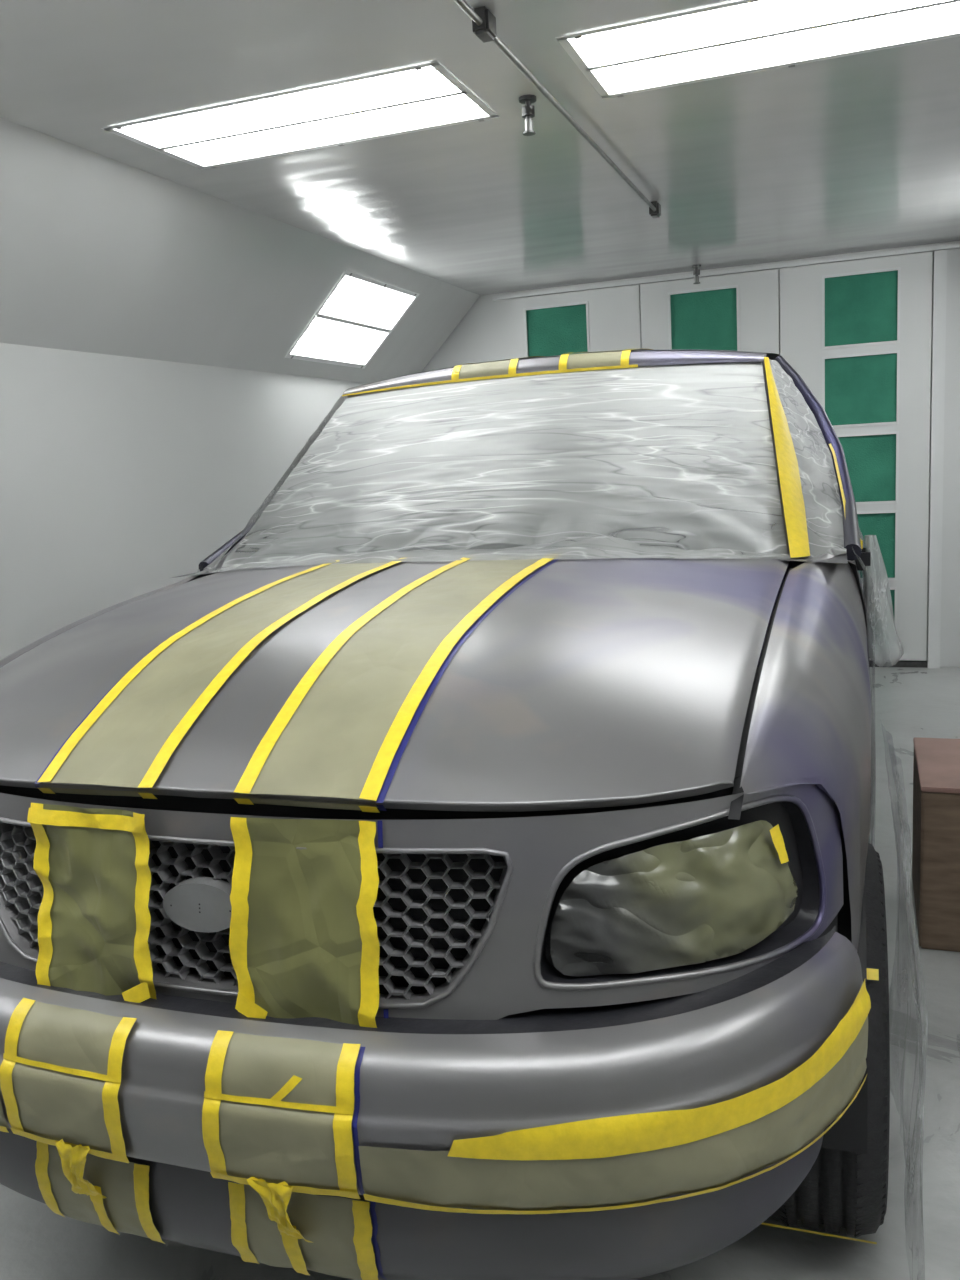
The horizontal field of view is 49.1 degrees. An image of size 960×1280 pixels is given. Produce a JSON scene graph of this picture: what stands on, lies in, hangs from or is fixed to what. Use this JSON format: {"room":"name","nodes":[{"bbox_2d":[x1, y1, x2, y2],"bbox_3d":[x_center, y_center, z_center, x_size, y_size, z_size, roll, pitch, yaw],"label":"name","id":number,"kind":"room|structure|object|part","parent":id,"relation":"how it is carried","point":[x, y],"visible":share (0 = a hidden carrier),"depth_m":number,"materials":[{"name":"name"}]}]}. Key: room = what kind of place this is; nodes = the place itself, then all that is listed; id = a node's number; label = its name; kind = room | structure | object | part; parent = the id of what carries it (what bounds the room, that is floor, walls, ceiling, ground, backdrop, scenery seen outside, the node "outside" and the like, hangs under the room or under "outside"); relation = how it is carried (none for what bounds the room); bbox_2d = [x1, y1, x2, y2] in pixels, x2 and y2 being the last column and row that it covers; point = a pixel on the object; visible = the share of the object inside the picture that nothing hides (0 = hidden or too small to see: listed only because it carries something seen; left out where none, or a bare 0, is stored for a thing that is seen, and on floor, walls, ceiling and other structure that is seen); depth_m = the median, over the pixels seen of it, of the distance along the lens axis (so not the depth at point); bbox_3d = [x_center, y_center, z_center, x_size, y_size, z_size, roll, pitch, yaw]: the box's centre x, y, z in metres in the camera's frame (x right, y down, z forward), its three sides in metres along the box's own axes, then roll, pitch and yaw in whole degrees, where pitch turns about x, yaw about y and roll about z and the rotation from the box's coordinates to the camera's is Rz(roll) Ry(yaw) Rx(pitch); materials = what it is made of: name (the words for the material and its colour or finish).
{"room":"paint spray booth","nodes":[
{"label":"paint spray booth","id":0,"kind":"room"},
{"bbox_2d":[0,343,366,659],"bbox_3d":[-2.315,0.062,3.279,0.100,2.105,10.570,0,10,20],"label":"wall","id":1,"kind":"structure","parent":0,"point":[120,476],"depth_m":4.88,"materials":[{"name":"white paint"}]},
{"bbox_2d":[0,0,959,382],"bbox_3d":[-0.250,-1.264,2.267,4.460,0.610,10.570,0,10,20],"label":"ceiling","id":2,"kind":"structure","parent":0,"point":[111,244],"depth_m":4.22,"materials":[{"name":"white paint"}]},
{"bbox_2d":[101,61,498,168],"bbox_3d":[-0.608,-1.807,3.609,1.228,0.070,0.588,0,10,20],"label":"ceiling light","id":3,"kind":"object","parent":2,"relation":"attached to","point":[426,96],"depth_m":3.68,"materials":[{"name":"white plastic"}]},
{"bbox_2d":[285,270,418,368],"bbox_3d":[-0.779,-1.960,6.468,0.474,0.474,1.048,0,10,20],"label":"light","id":4,"kind":"object","parent":2,"relation":"attached to","point":[360,312],"visible":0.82,"depth_m":6.51,"materials":[{"name":"white plastic"}]},
{"bbox_3d":[-0.935,-1.853,5.993,0.417,0.417,0.028,0,10,20],"label":"frame","id":5,"kind":"part","parent":4,"relation":"part of","materials":[{"name":"grey metal"}]},
{"bbox_3d":[-0.946,-1.739,6.571,0.020,0.020,1.048,0,10,20],"label":"frame","id":6,"kind":"part","parent":4,"relation":"part of","materials":[{"name":"grey metal"}]},
{"bbox_3d":[-0.762,-1.943,6.465,0.017,0.017,1.020,0,10,20],"label":"frame","id":7,"kind":"part","parent":4,"relation":"part of","materials":[{"name":"grey metal"}]},
{"bbox_3d":[-0.578,-2.148,6.358,0.020,0.020,1.048,0,10,20],"label":"frame","id":8,"kind":"part","parent":4,"relation":"part of","materials":[{"name":"grey metal"}]},
{"bbox_3d":[-0.589,-2.034,6.936,0.417,0.417,0.028,0,10,20],"label":"frame","id":9,"kind":"part","parent":4,"relation":"part of","materials":[{"name":"grey metal"}]},
{"bbox_2d":[519,94,535,135],"bbox_3d":[0.162,-1.751,3.511,0.060,0.115,0.060,0,10,20],"label":"sprinkler head","id":10,"kind":"object","parent":2,"relation":"attached to","point":[528,111],"visible":1,"depth_m":3.50},
{"bbox_3d":[0.160,-1.773,3.507,0.020,0.070,0.020,0,10,20],"label":"stem","id":11,"kind":"part","parent":10,"relation":"part of","materials":[{"name":"metal"}]},
{"bbox_3d":[0.163,-1.719,3.516,0.028,0.040,0.028,0,10,20],"label":"bulb","id":12,"kind":"part","parent":10,"relation":"part of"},
{"bbox_2d":[454,0,660,217],"bbox_3d":[-0.026,-1.629,2.715,0.046,0.064,5.280,0,10,20],"label":"conduit","id":13,"kind":"object","parent":2,"relation":"attached to","point":[483,21],"depth_m":3.12,"materials":[{"name":"grey metal"}]},
{"bbox_2d":[692,265,700,283],"bbox_3d":[1.425,-2.405,6.915,0.060,0.115,0.060,0,10,20],"label":"sprinkler head","id":14,"kind":"object","parent":2,"relation":"attached to","point":[696,272],"visible":1,"depth_m":6.90},
{"bbox_2d":[556,0,959,98],"bbox_3d":[0.890,-1.800,3.061,1.228,0.070,0.588,0,10,20],"label":"ceiling light","id":15,"kind":"object","parent":2,"relation":"attached to","point":[741,37],"depth_m":3.18,"materials":[{"name":"white plastic"}]},
{"bbox_2d":[0,667,959,1279],"bbox_3d":[-0.111,1.158,2.680,4.660,0.100,10.770,0,10,20],"label":"floor","id":16,"kind":"structure","parent":0,"point":[37,1243],"depth_m":2.23,"materials":[{"name":"concrete"}]},
{"bbox_2d":[0,349,927,1279],"bbox_3d":[0.375,-0.086,3.906,2.142,1.890,5.313,0,10,19],"label":"pickup truck","id":17,"kind":"object","parent":16,"relation":"on","point":[467,868],"visible":1,"depth_m":1.58,"materials":[{"name":"paint"}]},
{"bbox_2d":[30,803,52,985],"bbox_3d":[-0.689,0.411,1.653,0.036,0.310,0.038,0,10,19],"label":"tape","id":18,"kind":"object","parent":17,"relation":"attached to","point":[40,814],"depth_m":1.65,"materials":[{"name":"yellow paper"}]},
{"bbox_2d":[27,808,144,832],"bbox_3d":[-0.602,0.275,1.603,0.225,0.023,0.013,1,10,21],"label":"tape","id":19,"kind":"object","parent":17,"relation":"attached to","point":[51,820],"depth_m":1.61,"materials":[{"name":"yellow paper"}]},
{"bbox_2d":[39,803,140,997],"bbox_3d":[-0.596,0.412,1.616,0.214,0.311,0.042,0,10,21],"label":"paper","id":20,"kind":"object","parent":17,"relation":"attached to","point":[90,855],"depth_m":1.61,"materials":[{"name":"paper"}]},
{"bbox_2d":[34,631,179,783],"bbox_3d":[-0.533,0.015,2.156,0.010,0.233,1.102,0,10,19],"label":"tape","id":21,"kind":"object","parent":17,"relation":"attached to","point":[54,757],"depth_m":1.78,"materials":[{"name":"yellow paper"}]},
{"bbox_2d":[132,812,155,998],"bbox_3d":[-0.505,0.413,1.578,0.034,0.311,0.035,0,10,19],"label":"tape","id":22,"kind":"object","parent":17,"relation":"attached to","point":[143,978],"depth_m":1.58,"materials":[{"name":"yellow paper"}]},
{"bbox_2d":[38,560,338,781],"bbox_3d":[-0.519,0.011,2.148,0.026,0.235,1.101,0,10,19],"label":"tape","id":23,"kind":"object","parent":17,"relation":"attached to","point":[66,752],"depth_m":1.83,"materials":[{"name":"yellow paper"}]},
{"bbox_2d":[43,559,393,787],"bbox_3d":[-0.426,0.011,2.111,0.204,0.238,1.110,0,10,19],"label":"paper","id":24,"kind":"object","parent":17,"relation":"attached to","point":[136,733],"depth_m":1.80,"materials":[{"name":"beige paper"}]},
{"bbox_2d":[229,817,254,1011],"bbox_3d":[-0.348,0.413,1.529,0.037,0.310,0.042,0,10,19],"label":"tape","id":25,"kind":"object","parent":17,"relation":"attached to","point":[241,829],"depth_m":1.53,"materials":[{"name":"yellow paper"}]},
{"bbox_2d":[0,817,512,1008],"bbox_3d":[-0.401,0.406,1.627,0.957,0.259,0.150,0,10,20],"label":"grille","id":26,"kind":"object","parent":17,"relation":"attached to","point":[303,919],"depth_m":1.53,"materials":[{"name":"paint"}]},
{"bbox_2d":[138,558,407,787],"bbox_3d":[-0.342,0.012,2.059,0.026,0.235,1.069,0,10,19],"label":"tape","id":27,"kind":"object","parent":17,"relation":"attached to","point":[164,758],"depth_m":1.78,"materials":[{"name":"yellow paper"}]},
{"bbox_2d":[239,817,362,1025],"bbox_3d":[-0.251,0.411,1.506,0.220,0.310,0.052,-1,10,15],"label":"paper","id":28,"kind":"object","parent":17,"relation":"attached to","point":[301,879],"depth_m":1.51,"materials":[{"name":"paper"}]},
{"bbox_2d":[234,557,469,792],"bbox_3d":[-0.184,0.012,2.006,0.026,0.235,1.068,0,10,19],"label":"tape","id":29,"kind":"object","parent":17,"relation":"attached to","point":[262,755],"depth_m":1.71,"materials":[{"name":"yellow paper"}]},
{"bbox_2d":[356,821,379,1031],"bbox_3d":[-0.154,0.410,1.478,0.037,0.309,0.053,0,10,19],"label":"tape","id":30,"kind":"object","parent":17,"relation":"attached to","point":[367,832],"depth_m":1.47,"materials":[{"name":"yellow paper"}]},
{"bbox_2d":[239,559,539,800],"bbox_3d":[-0.085,0.012,1.995,0.204,0.238,1.110,0,10,19],"label":"paper","id":31,"kind":"object","parent":17,"relation":"attached to","point":[342,731],"depth_m":1.68,"materials":[{"name":"paper"}]},
{"bbox_2d":[0,549,792,819],"bbox_3d":[-0.223,0.011,2.196,1.614,0.288,1.392,0,10,20],"label":"hood","id":32,"kind":"object","parent":17,"relation":"attached to","point":[271,684],"depth_m":1.72,"materials":[{"name":"paint"}]},
{"bbox_3d":[-0.355,0.374,1.763,1.825,0.318,0.440,0,10,19],"label":"header panel","id":33,"kind":"part","parent":17,"relation":"part of","materials":[{"name":"paint"}]},
{"bbox_2d":[359,558,553,800],"bbox_3d":[0.010,0.011,1.968,0.026,0.235,1.101,0,10,19],"label":"tape","id":34,"kind":"object","parent":17,"relation":"attached to","point":[380,771],"depth_m":1.67,"materials":[{"name":"yellow paper"}]},
{"bbox_2d":[376,559,558,802],"bbox_3d":[0.027,0.016,1.965,0.010,0.233,1.102,0,10,19],"label":"tape","id":35,"kind":"object","parent":17,"relation":"attached to","point":[395,761],"depth_m":1.67,"materials":[{"name":"yellow paper"}]},
{"bbox_3d":[0.088,-0.503,3.061,1.580,0.542,0.867,0,10,19],"label":"windshield glass","id":36,"kind":"part","parent":17,"relation":"part of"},
{"bbox_3d":[0.623,-0.204,4.633,1.800,0.640,0.040,0,10,19],"label":"bed panel","id":37,"kind":"part","parent":17,"relation":"part of","materials":[{"name":"paint"}]},
{"bbox_2d":[849,535,903,666],"bbox_3d":[1.057,-0.105,2.807,0.141,0.350,0.113,0,10,20],"label":"mirror","id":38,"kind":"object","parent":17,"relation":"attached to","point":[885,648],"depth_m":2.78,"materials":[{"name":"plastic"}]},
{"bbox_2d":[889,794,927,1252],"bbox_3d":[0.863,0.695,2.135,0.067,0.860,0.940,0,10,19],"label":"drape","id":39,"kind":"object","parent":17,"relation":"hanging from","point":[911,1185],"depth_m":1.92,"materials":[{"name":"clear plastic"}]},
{"bbox_2d":[912,737,959,951],"bbox_3d":[1.665,0.635,3.308,0.544,0.514,0.570,0,10,20],"label":"cardboard box","id":40,"kind":"object","parent":16,"relation":"on","point":[936,763],"visible":1,"depth_m":3.14,"materials":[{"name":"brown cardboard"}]},
{"bbox_3d":[1.521,0.392,3.314,0.267,0.014,0.564,0,10,20],"label":"lid","id":41,"kind":"part","parent":40,"relation":"part of","materials":[{"name":"brown cardboard"}]},
{"bbox_2d":[422,241,959,666],"bbox_3d":[1.616,-1.222,7.364,4.660,2.815,0.100,0,10,20],"label":"wall","id":42,"kind":"structure","parent":0,"point":[485,333],"depth_m":6.94,"materials":[{"name":"white paint"}]},
{"bbox_2d":[523,308,527,356],"bbox_3d":[0.332,-2.143,7.552,0.016,0.464,0.018,0,10,20],"label":"frame","id":43,"kind":"object","parent":42,"relation":"attached to","point":[524,310],"visible":0.64,"depth_m":7.53,"materials":[{"name":"white metal"}]},
{"bbox_2d":[525,301,585,309],"bbox_3d":[0.535,-2.363,7.435,0.450,0.016,0.018,0,10,20],"label":"frame","id":44,"kind":"object","parent":42,"relation":"attached to","point":[584,302],"visible":1,"depth_m":7.43,"materials":[{"name":"white metal"}]},
{"bbox_2d":[586,301,589,351],"bbox_3d":[0.762,-2.141,7.394,0.016,0.464,0.018,0,10,20],"label":"frame","id":45,"kind":"object","parent":42,"relation":"attached to","point":[587,310],"visible":0.64,"depth_m":7.37,"materials":[{"name":"white metal"}]},
{"bbox_2d":[639,285,641,348],"bbox_3d":[0.741,-1.162,7.615,0.917,2.610,0.048,0,10,20],"label":"door","id":46,"kind":"structure","parent":42,"relation":"in","point":[639,285],"depth_m":7.28,"materials":[{"name":"white metal"}]},
{"bbox_2d":[512,285,640,357],"bbox_3d":[0.733,-1.157,7.593,0.917,2.610,0.001,0,10,20],"label":"leaf","id":47,"kind":"object","parent":46,"relation":"attached to","point":[614,313],"visible":0.16,"depth_m":7.34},
{"bbox_2d":[526,304,587,356],"bbox_3d":[0.552,-2.145,7.486,0.450,0.440,0.001,0,10,20],"label":"filter","id":48,"kind":"object","parent":47,"relation":"attached to","point":[555,331],"visible":0.6,"depth_m":7.48,"materials":[{"name":"green fabric"}]},
{"bbox_2d":[668,292,671,349],"bbox_3d":[1.300,-2.139,7.198,0.016,0.464,0.018,0,10,20],"label":"frame","id":49,"kind":"object","parent":42,"relation":"attached to","point":[669,300],"visible":0.64,"depth_m":7.18,"materials":[{"name":"white metal"}]},
{"bbox_2d":[492,243,959,300],"bbox_3d":[1.671,-2.457,7.017,3.350,0.025,0.063,0,10,20],"label":"trim","id":50,"kind":"structure","parent":42,"relation":"attached to","point":[957,245],"depth_m":6.98,"materials":[{"name":"white metal"}]},
{"bbox_2d":[736,285,739,350],"bbox_3d":[1.730,-2.136,7.040,0.016,0.464,0.018,0,10,20],"label":"frame","id":51,"kind":"object","parent":42,"relation":"attached to","point":[737,286],"visible":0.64,"depth_m":7.03,"materials":[{"name":"white metal"}]},
{"bbox_2d":[778,269,779,354],"bbox_3d":[1.609,-1.157,7.297,0.917,2.610,0.048,0,10,20],"label":"door","id":52,"kind":"structure","parent":42,"relation":"in","point":[778,269],"depth_m":7.01,"materials":[{"name":"white metal"}]},
{"bbox_2d":[640,269,778,353],"bbox_3d":[1.601,-1.153,7.275,0.917,2.610,0.001,0,10,20],"label":"leaf","id":53,"kind":"object","parent":52,"relation":"attached to","point":[758,290],"visible":0.18,"depth_m":7.02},
{"bbox_2d":[669,285,736,294],"bbox_3d":[1.502,-2.358,7.081,0.450,0.016,0.018,0,10,20],"label":"frame","id":54,"kind":"object","parent":53,"relation":"attached to","point":[731,286],"visible":1,"depth_m":7.07,"materials":[{"name":"white metal"}]},
{"bbox_2d":[670,288,736,350],"bbox_3d":[1.519,-2.140,7.132,0.450,0.440,0.001,0,10,20],"label":"filter","id":55,"kind":"object","parent":53,"relation":"attached to","point":[704,320],"visible":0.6,"depth_m":7.12,"materials":[{"name":"green fabric"}]},
{"bbox_2d":[822,275,824,348],"bbox_3d":[2.239,-2.134,6.854,0.016,0.464,0.018,0,10,20],"label":"frame","id":56,"kind":"object","parent":42,"relation":"attached to","point":[823,277],"visible":1,"depth_m":6.84,"materials":[{"name":"white metal"}]},
{"bbox_2d":[822,356,824,409],"bbox_3d":[2.267,-1.632,6.939,0.016,0.464,0.018,0,10,20],"label":"frame","id":57,"kind":"object","parent":42,"relation":"attached to","point":[823,358],"visible":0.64,"depth_m":6.92,"materials":[{"name":"white metal"}]},
{"bbox_2d":[824,267,898,277],"bbox_3d":[2.441,-2.353,6.737,0.450,0.016,0.018,0,10,20],"label":"frame","id":58,"kind":"object","parent":42,"relation":"attached to","point":[896,268],"visible":1,"depth_m":6.73,"materials":[{"name":"white metal"}]},
{"bbox_2d":[825,350,897,358],"bbox_3d":[2.470,-1.851,6.823,0.450,0.016,0.018,0,10,20],"label":"frame","id":59,"kind":"object","parent":42,"relation":"attached to","point":[895,351],"visible":1,"depth_m":6.81,"materials":[{"name":"white metal"}]},
{"bbox_2d":[837,431,896,436],"bbox_3d":[2.499,-1.349,6.909,0.450,0.016,0.018,0,10,20],"label":"frame","id":60,"kind":"object","parent":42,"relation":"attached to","point":[893,432],"visible":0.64,"depth_m":6.89,"materials":[{"name":"white metal"}]},
{"bbox_2d":[857,510,895,513],"bbox_3d":[2.527,-0.847,6.995,0.450,0.016,0.018,0,10,20],"label":"frame","id":61,"kind":"object","parent":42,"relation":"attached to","point":[887,511],"visible":0.64,"depth_m":6.95,"materials":[{"name":"white metal"}]},
{"bbox_2d":[894,587,896,630],"bbox_3d":[2.784,-0.124,7.039,0.016,0.464,0.018,0,10,20],"label":"frame","id":62,"kind":"object","parent":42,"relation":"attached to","point":[895,615],"visible":0.64,"depth_m":7.02,"materials":[{"name":"white metal"}]},
{"bbox_2d":[869,660,927,667],"bbox_3d":[1.689,0.156,7.525,2.820,0.040,0.038,0,10,20],"label":"trim","id":63,"kind":"structure","parent":42,"relation":"attached to","point":[901,663],"depth_m":7.07,"materials":[{"name":"metal"}]},
{"bbox_2d":[927,250,946,667],"bbox_3d":[2.957,-1.125,6.803,0.075,2.660,0.058,0,10,20],"label":"trim","id":64,"kind":"structure","parent":42,"relation":"attached to","point":[940,257],"depth_m":6.76,"materials":[{"name":"white metal"}]},
{"bbox_3d":[2.480,-1.153,6.978,0.922,2.610,0.048,0,10,20],"label":"door","id":65,"kind":"structure","parent":42,"relation":"in","visible":0},
{"bbox_2d":[780,252,931,660],"bbox_3d":[2.472,-1.149,6.956,0.922,2.610,0.001,0,10,20],"label":"leaf","id":66,"kind":"object","parent":65,"relation":"attached to","point":[800,287],"visible":0.64,"depth_m":6.86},
{"bbox_2d":[825,353,896,425],"bbox_3d":[2.487,-1.633,6.874,0.450,0.440,0.001,0,10,20],"label":"filter","id":67,"kind":"object","parent":66,"relation":"attached to","point":[858,389],"visible":0.8,"depth_m":6.87,"materials":[{"name":"green fabric"}]},
{"bbox_2d":[825,270,897,346],"bbox_3d":[2.458,-2.135,6.788,0.450,0.440,0.001,0,10,20],"label":"filter","id":68,"kind":"object","parent":66,"relation":"attached to","point":[861,308],"visible":1,"depth_m":6.79,"materials":[{"name":"green fabric"}]},
{"bbox_2d":[825,340,897,348],"bbox_3d":[2.466,-1.912,6.813,0.450,0.016,0.018,0,10,20],"label":"frame","id":69,"kind":"object","parent":66,"relation":"attached to","point":[896,341],"visible":1,"depth_m":6.80,"materials":[{"name":"white metal"}]},
{"bbox_2d":[833,422,896,427],"bbox_3d":[2.495,-1.410,6.898,0.450,0.016,0.018,0,10,20],"label":"frame","id":70,"kind":"object","parent":66,"relation":"attached to","point":[882,423],"visible":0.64,"depth_m":6.88,"materials":[{"name":"white metal"}]},
{"bbox_2d":[838,434,895,501],"bbox_3d":[2.516,-1.131,6.959,0.450,0.440,0.001,0,10,20],"label":"filter","id":71,"kind":"object","parent":66,"relation":"attached to","point":[870,459],"visible":0.6,"depth_m":6.93,"materials":[{"name":"green fabric"}]},
{"bbox_2d":[856,501,895,504],"bbox_3d":[2.524,-0.908,6.984,0.450,0.016,0.018,0,10,20],"label":"frame","id":72,"kind":"object","parent":66,"relation":"attached to","point":[873,502],"visible":0.64,"depth_m":6.94,"materials":[{"name":"white metal"}]},
{"bbox_2d":[857,513,895,577],"bbox_3d":[2.545,-0.629,7.045,0.450,0.440,0.001,0,10,20],"label":"filter","id":73,"kind":"object","parent":66,"relation":"attached to","point":[882,525],"visible":0.4,"depth_m":6.99,"materials":[{"name":"green fabric"}]},
{"bbox_2d":[862,590,894,614],"bbox_3d":[2.574,-0.127,7.131,0.450,0.440,0.001,0,10,20],"label":"filter","id":74,"kind":"object","parent":66,"relation":"attached to","point":[891,591],"visible":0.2,"depth_m":7.03,"materials":[{"name":"green fabric"}]},
{"bbox_2d":[895,510,897,579],"bbox_3d":[2.755,-0.626,6.954,0.016,0.464,0.018,0,10,20],"label":"frame","id":75,"kind":"object","parent":66,"relation":"attached to","point":[896,514],"visible":1,"depth_m":6.94,"materials":[{"name":"white metal"}]},
{"bbox_2d":[896,431,898,502],"bbox_3d":[2.726,-1.128,6.868,0.016,0.464,0.018,0,10,20],"label":"frame","id":76,"kind":"object","parent":66,"relation":"attached to","point":[897,434],"visible":1,"depth_m":6.86,"materials":[{"name":"white metal"}]},
{"bbox_2d":[896,350,899,423],"bbox_3d":[2.697,-1.630,6.782,0.016,0.464,0.018,0,10,20],"label":"frame","id":77,"kind":"object","parent":66,"relation":"attached to","point":[898,352],"visible":1,"depth_m":6.77,"materials":[{"name":"white metal"}]},
{"bbox_2d":[897,267,900,342],"bbox_3d":[2.669,-2.132,6.696,0.016,0.464,0.018,0,10,20],"label":"frame","id":78,"kind":"object","parent":66,"relation":"attached to","point":[899,269],"visible":1,"depth_m":6.69,"materials":[{"name":"white metal"}]}
]}

